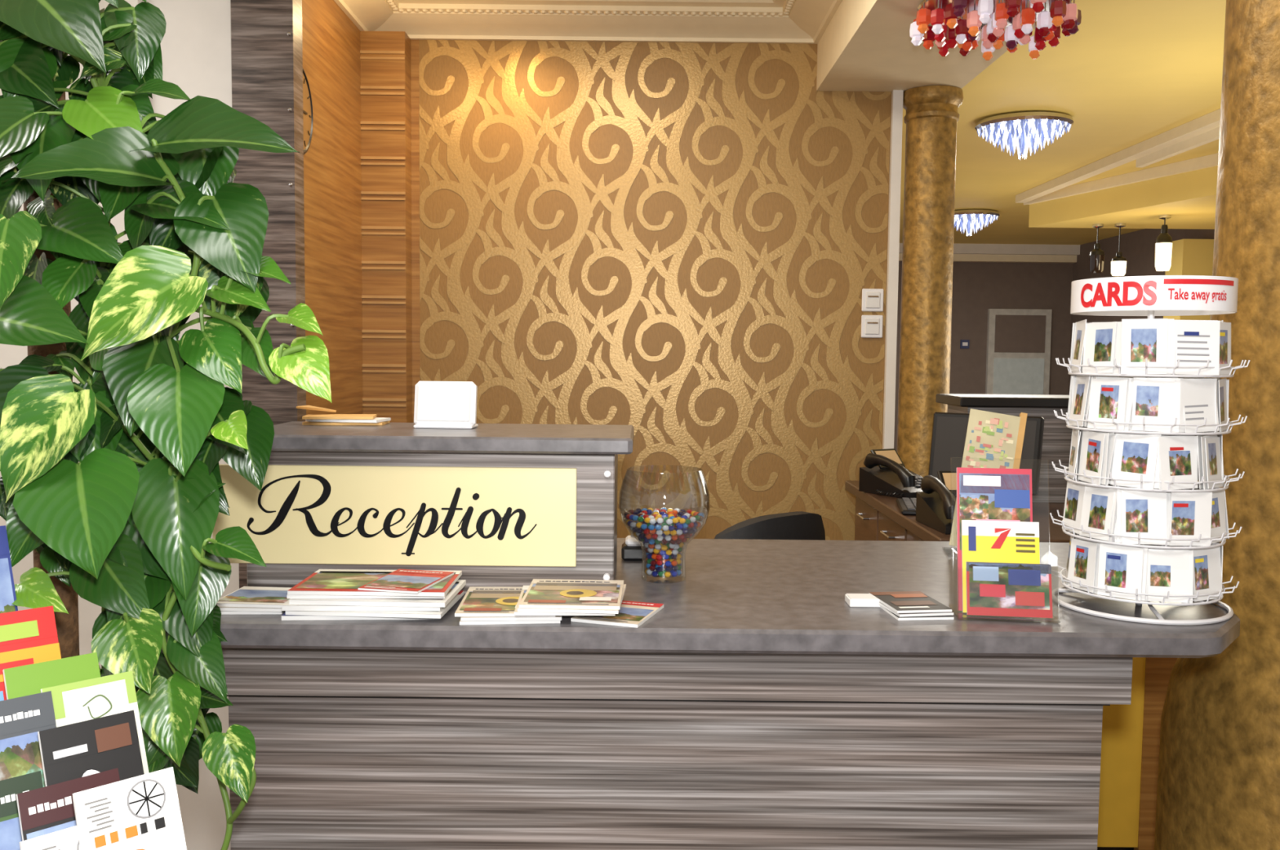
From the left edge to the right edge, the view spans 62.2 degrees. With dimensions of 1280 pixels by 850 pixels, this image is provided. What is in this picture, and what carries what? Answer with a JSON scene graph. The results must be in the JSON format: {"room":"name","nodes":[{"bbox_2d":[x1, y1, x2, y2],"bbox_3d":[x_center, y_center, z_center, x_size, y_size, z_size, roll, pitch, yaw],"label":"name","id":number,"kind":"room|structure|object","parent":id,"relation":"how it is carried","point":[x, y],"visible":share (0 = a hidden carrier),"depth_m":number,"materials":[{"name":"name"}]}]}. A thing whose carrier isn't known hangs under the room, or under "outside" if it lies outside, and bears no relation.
{"room":"hotel lobby","nodes":[
{"label":"hotel lobby","id":0,"kind":"room"},
{"bbox_2d":[23,51,79,658],"bbox_3d":[-0.853,0.303,1.554,0.270,2.269,0.270,1,4,0],"label":"stem","id":1,"kind":"object","parent":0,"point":[47,75],"depth_m":1.42,"materials":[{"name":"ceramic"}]},
{"bbox_2d":[0,0,239,849],"bbox_3d":[-2.155,-0.135,3.054,2.088,2.920,0.190,1,4,0],"label":"wall","id":2,"kind":"structure","parent":0,"point":[196,42],"depth_m":2.95,"materials":[{"name":"beige paint"}]},
{"bbox_2d":[302,0,363,414],"bbox_3d":[-1.063,-0.153,3.498,0.090,2.920,0.999,1,4,0],"label":"wall","id":3,"kind":"structure","parent":0,"point":[331,41],"depth_m":3.52,"materials":[{"name":"brown wood"}]},
{"bbox_2d":[302,68,313,154],"bbox_3d":[-0.993,-0.909,3.047,0.032,0.274,0.274,1,4,0],"label":"wall clock","id":4,"kind":"object","parent":3,"relation":"attached to","point":[308,118],"visible":0.31,"depth_m":3.12,"materials":[{"name":"black plastic"}]},
{"bbox_2d":[333,0,842,44],"bbox_3d":[-0.176,-1.365,2.415,1.660,0.100,3.000,1,4,0],"label":"trim","id":5,"kind":"structure","parent":3,"relation":"attached to","point":[730,21],"depth_m":3.80,"materials":[{"name":"beige paint"}]},
{"bbox_2d":[410,39,891,540],"bbox_3d":[-0.233,-0.183,4.072,2.330,2.920,0.150,1,4,0],"label":"wall","id":6,"kind":"structure","parent":0,"point":[436,73],"depth_m":3.97,"materials":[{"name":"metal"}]},
{"bbox_2d":[418,40,890,540],"bbox_3d":[0.045,-0.267,3.990,1.745,2.305,0.002,1,4,0],"label":"wallpaper","id":7,"kind":"object","parent":6,"relation":"attached to","point":[797,59],"visible":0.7,"depth_m":3.97},
{"bbox_2d":[861,288,883,337],"bbox_3d":[0.869,-0.418,3.969,0.080,0.182,0.016,1,4,0],"label":"light switch","id":8,"kind":"object","parent":6,"relation":"attached to","point":[872,299],"visible":1,"depth_m":3.97,"materials":[{"name":"white plastic"}]},
{"bbox_2d":[882,89,903,448],"bbox_3d":[0.936,0.030,3.997,0.037,2.530,0.024,1,4,0],"label":"trim","id":9,"kind":"structure","parent":6,"relation":"attached to","point":[896,120],"depth_m":3.94,"materials":[{"name":"white paint"}]},
{"bbox_2d":[893,243,1079,449],"bbox_3d":[3.557,-0.660,12.391,5.300,2.850,0.380,1,4,0],"label":"wall","id":10,"kind":"structure","parent":0,"point":[985,277],"depth_m":12.33,"materials":[{"name":"brown paint"}]},
{"bbox_2d":[960,339,969,348],"bbox_3d":[3.780,-0.941,12.349,0.100,0.100,0.024,1,4,0],"label":"light switch","id":11,"kind":"object","parent":10,"relation":"attached to","point":[964,344],"visible":1,"depth_m":12.34,"materials":[{"name":"white plastic"}]},
{"bbox_2d":[985,308,1052,395],"bbox_3d":[4.393,-0.283,12.345,0.720,2.120,0.119,1,4,0],"label":"door","id":12,"kind":"structure","parent":10,"relation":"in","point":[1018,356],"depth_m":12.30,"materials":[{"name":"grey glass"}]},
{"bbox_2d":[899,0,1226,244],"bbox_3d":[3.438,-1.649,4.999,5.560,0.100,15.200,1,4,0],"label":"ceiling","id":13,"kind":"structure","parent":0,"point":[1133,72],"depth_m":5.30,"materials":[{"name":"yellow paint"}]},
{"bbox_2d":[816,0,1036,91],"bbox_3d":[0.912,-1.181,0.723,0.520,0.320,6.600,1,4,0],"label":"ceiling soffit","id":14,"kind":"structure","parent":13,"relation":"attached to","point":[866,46],"depth_m":3.50,"materials":[{"name":"white paint"}]},
{"bbox_2d":[954,208,999,235],"bbox_3d":[2.949,-1.797,9.500,0.510,0.210,0.510,1,4,0],"label":"ceiling lamp","id":15,"kind":"object","parent":13,"relation":"attached to","point":[980,216],"visible":0.82,"depth_m":9.36,"materials":[{"name":"clear glass"}]},
{"bbox_2d":[909,0,1081,60],"bbox_3d":[0.978,-1.103,2.932,0.446,0.125,0.447,1,4,0],"label":"glass chandelier","id":16,"kind":"object","parent":13,"relation":"attached to","point":[953,22],"visible":1,"depth_m":2.88,"materials":[{"name":"red glass"}]},
{"bbox_2d":[974,111,1073,159],"bbox_3d":[2.096,-1.560,5.808,0.510,0.210,0.510,1,4,0],"label":"ceiling lamp","id":17,"kind":"object","parent":13,"relation":"attached to","point":[1021,130],"visible":1,"depth_m":5.70,"materials":[{"name":"clear glass"}]},
{"bbox_2d":[1015,108,1220,203],"bbox_3d":[3.057,-1.600,5.795,0.120,0.109,5.380,1,4,0],"label":"trim","id":18,"kind":"structure","parent":13,"relation":"attached to","point":[1205,129],"depth_m":6.32,"materials":[{"name":"beige paint"}]},
{"bbox_2d":[1023,152,1218,229],"bbox_3d":[4.042,-1.637,7.555,1.930,0.249,1.940,1,4,0],"label":"ceiling soffit","id":19,"kind":"structure","parent":13,"relation":"attached to","point":[1185,190],"depth_m":7.57,"materials":[{"name":"yellow paint"}]},
{"bbox_2d":[1088,223,1104,273],"bbox_3d":[3.565,-1.374,8.275,0.110,0.379,0.110,1,4,0],"label":"pendant lamp","id":20,"kind":"object","parent":19,"relation":"hanging from","point":[1096,257],"visible":1,"depth_m":8.24,"materials":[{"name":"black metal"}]},
{"bbox_2d":[1111,222,1126,275],"bbox_3d":[3.714,-1.359,8.225,0.110,0.399,0.110,1,4,0],"label":"pendant lamp","id":21,"kind":"object","parent":19,"relation":"hanging from","point":[1118,264],"visible":1,"depth_m":8.20,"materials":[{"name":"white glass"}]},
{"bbox_2d":[1155,214,1172,271],"bbox_3d":[3.814,-1.325,7.726,0.110,0.399,0.110,1,4,0],"label":"pendant lamp","id":22,"kind":"object","parent":19,"relation":"hanging from","point":[1163,246],"visible":1,"depth_m":7.69,"materials":[{"name":"white glass"}]},
{"bbox_2d":[1068,228,1214,395],"bbox_3d":[5.079,-0.382,8.440,0.150,2.850,7.900,1,4,0],"label":"wall","id":23,"kind":"structure","parent":0,"point":[1138,247],"depth_m":10.88,"materials":[{"name":"brown paint"}]},
{"bbox_3d":[1.487,1.264,5.194,9.400,0.080,15.200,1,4,0],"label":"floor","id":24,"kind":"structure","parent":0,"visible":0},
{"bbox_2d":[0,524,186,849],"bbox_3d":[-0.673,0.801,1.222,0.447,1.326,0.227,4,5,44],"label":"brochure rack","id":25,"kind":"object","parent":24,"relation":"on","point":[74,775],"visible":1,"depth_m":1.18,"materials":[{"name":"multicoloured paper"}]},
{"bbox_2d":[0,0,332,849],"bbox_3d":[-0.679,0.310,1.483,0.618,2.269,0.412,1,4,0],"label":"pothos","id":26,"kind":"object","parent":24,"relation":"on","point":[126,528],"visible":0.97,"depth_m":1.34,"materials":[{"name":"green plant"}]},
{"bbox_2d":[230,0,306,588],"bbox_3d":[-1.027,-0.117,2.955,0.167,2.920,0.088,1,4,0],"label":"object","id":27,"kind":"structure","parent":24,"relation":"on","point":[267,51],"depth_m":2.88,"materials":[{"name":"grey wood"}]},
{"bbox_2d":[360,31,412,422],"bbox_3d":[-0.939,-0.072,3.951,0.160,2.700,0.105,1,4,0],"label":"wood wall panel","id":28,"kind":"object","parent":24,"relation":"on","point":[385,55],"visible":0.59,"depth_m":3.86,"materials":[{"name":"brown wood"}]},
{"bbox_2d":[220,421,1239,849],"bbox_3d":[0.142,0.712,2.057,1.700,1.409,0.810,1,4,0],"label":"reception desk","id":29,"kind":"object","parent":24,"relation":"on","point":[759,708],"visible":0.92,"depth_m":1.72,"materials":[{"name":"grey wood"}]},
{"bbox_2d":[216,586,291,614],"bbox_3d":[-0.626,0.288,1.745,0.137,0.018,0.129,1,4,0],"label":"pile","id":30,"kind":"object","parent":29,"relation":"on","point":[246,600],"visible":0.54,"depth_m":1.70,"materials":[{"name":"white paper"}]},
{"bbox_2d":[296,404,391,425],"bbox_3d":[-0.575,-0.019,2.056,0.168,0.035,0.104,1,4,0],"label":"envelopes","id":31,"kind":"object","parent":29,"relation":"on","point":[310,419],"visible":1,"depth_m":2.02,"materials":[{"name":"paper"}]},
{"bbox_2d":[281,568,466,620],"bbox_3d":[-0.433,0.275,1.741,0.272,0.050,0.198,1,4,0],"label":"magazine stack","id":32,"kind":"object","parent":29,"relation":"on","point":[326,593],"visible":1,"depth_m":1.66,"materials":[{"name":"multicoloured paper"}]},
{"bbox_2d":[212,463,577,566],"bbox_3d":[-0.423,0.156,1.830,0.627,0.171,0.008,1,4,0],"label":"sign","id":33,"kind":"object","parent":29,"relation":"attached to","point":[300,514],"depth_m":1.83,"materials":[{"name":"metal"}]},
{"bbox_2d":[413,381,478,428],"bbox_3d":[-0.363,-0.039,1.990,0.116,0.087,0.055,1,4,4],"label":"display stand","id":34,"kind":"object","parent":29,"relation":"on","point":[437,404],"visible":1,"depth_m":1.97,"materials":[{"name":"white plastic"}]},
{"bbox_2d":[454,578,663,627],"bbox_3d":[-0.129,0.286,1.728,0.337,0.035,0.213,1,4,0],"label":"magazines","id":35,"kind":"object","parent":29,"relation":"on","point":[544,601],"visible":1,"depth_m":1.67,"materials":[{"name":"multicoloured paper"}]},
{"bbox_2d":[621,530,646,560],"bbox_3d":[-0.008,0.246,2.181,0.060,0.057,0.060,1,4,0],"label":"pad","id":36,"kind":"object","parent":29,"relation":"on","point":[631,549],"visible":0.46,"depth_m":2.15,"materials":[{"name":"black plastic"}]},
{"bbox_2d":[618,464,710,578],"bbox_3d":[0.045,0.185,1.982,0.170,0.207,0.170,1,4,0],"label":"glass bowl","id":37,"kind":"object","parent":29,"relation":"on","point":[665,533],"visible":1,"depth_m":1.95,"materials":[{"name":"clear glass"}]},
{"bbox_2d":[844,593,879,607],"bbox_3d":[0.388,0.297,1.801,0.073,0.014,0.045,1,4,0],"label":"notepad","id":38,"kind":"object","parent":29,"relation":"on","point":[856,600],"visible":0.81,"depth_m":1.78,"materials":[{"name":"white paper"}]},
{"bbox_2d":[868,591,954,620],"bbox_3d":[0.450,0.300,1.764,0.098,0.015,0.140,0,4,-8],"label":"pile","id":39,"kind":"object","parent":29,"relation":"on","point":[901,605],"visible":0.93,"depth_m":1.73,"materials":[{"name":"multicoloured paper"}]},
{"bbox_2d":[949,408,1027,546],"bbox_3d":[0.742,0.121,2.263,0.171,0.307,0.112,1,4,8],"label":"brochure","id":40,"kind":"object","parent":29,"relation":"on","point":[990,436],"visible":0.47,"depth_m":2.28,"materials":[{"name":"paper"}]},
{"bbox_2d":[956,457,1055,622],"bbox_3d":[0.595,0.184,1.736,0.158,0.250,0.115,1,4,7],"label":"brochure holder","id":41,"kind":"object","parent":29,"relation":"on","point":[1000,572],"visible":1,"depth_m":1.73,"materials":[{"name":"plastic"}]},
{"bbox_2d":[1048,275,1250,625],"bbox_3d":[0.858,0.031,1.800,0.293,0.555,0.293,-1,4,-18],"label":"rack","id":42,"kind":"object","parent":29,"relation":"on","point":[1145,419],"visible":1,"depth_m":1.71,"materials":[{"name":"white metal"}]},
{"bbox_2d":[714,511,825,540],"bbox_3d":[0.238,0.785,3.051,0.620,1.131,0.613,-2,5,-38],"label":"office chair","id":43,"kind":"object","parent":24,"relation":"on","point":[797,525],"visible":0.12,"depth_m":2.78,"materials":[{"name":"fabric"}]},
{"bbox_2d":[896,84,963,476],"bbox_3d":[1.068,0.032,4.010,0.260,2.528,0.260,1,4,0],"label":"column","id":44,"kind":"structure","parent":24,"relation":"on","point":[931,117],"depth_m":3.90,"materials":[{"name":"paint"}]},
{"bbox_2d":[844,480,1177,849],"bbox_3d":[1.117,0.795,3.294,0.750,1.100,1.230,1,4,0],"label":"desk","id":45,"kind":"object","parent":24,"relation":"on","point":[1131,738],"depth_m":2.72,"materials":[{"name":"brown wood"}]},
{"bbox_2d":[858,448,923,498],"bbox_3d":[0.847,0.158,3.496,0.215,0.135,0.249,-2,4,-30],"label":"desk phone","id":46,"kind":"object","parent":45,"relation":"on","point":[891,477],"visible":0.76,"depth_m":3.48,"materials":[{"name":"black plastic"}]},
{"bbox_2d":[896,497,916,515],"bbox_3d":[0.828,0.240,3.142,0.120,0.018,0.260,1,4,10],"label":"card payment terminal","id":47,"kind":"object","parent":45,"relation":"on","point":[907,506],"visible":0.34,"depth_m":3.10,"materials":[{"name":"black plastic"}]},
{"bbox_2d":[915,471,956,533],"bbox_3d":[0.859,0.203,2.828,0.180,0.135,0.249,0,4,-5],"label":"desk phone","id":48,"kind":"object","parent":45,"relation":"on","point":[935,504],"visible":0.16,"depth_m":2.83,"materials":[{"name":"black plastic"}]},
{"bbox_2d":[928,412,1044,495],"bbox_3d":[1.005,0.111,3.121,0.330,0.283,0.120,4,5,40],"label":"computer monitor","id":49,"kind":"object","parent":45,"relation":"on","point":[949,429],"visible":0.29,"depth_m":3.17,"materials":[{"name":"black plastic"}]},
{"bbox_2d":[935,393,1072,502],"bbox_3d":[1.242,0.072,3.411,0.515,0.329,0.280,1,4,0],"label":"counter","id":50,"kind":"object","parent":45,"relation":"on","point":[1057,437],"visible":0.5,"depth_m":3.31,"materials":[{"name":"grey wood"}]},
{"bbox_2d":[1163,239,1213,481],"bbox_3d":[4.849,-0.326,9.446,0.290,2.600,0.300,1,4,0],"label":"pilaster","id":51,"kind":"object","parent":24,"relation":"on","point":[1188,256],"visible":0.21,"depth_m":9.23,"materials":[{"name":"yellow paint"}]},
{"bbox_2d":[1154,0,1279,849],"bbox_3d":[1.408,0.166,2.034,0.760,2.528,0.760,1,4,0],"label":"column","id":52,"kind":"structure","parent":24,"relation":"on","point":[1219,778],"depth_m":1.96,"materials":[{"name":"paint"}]}
]}

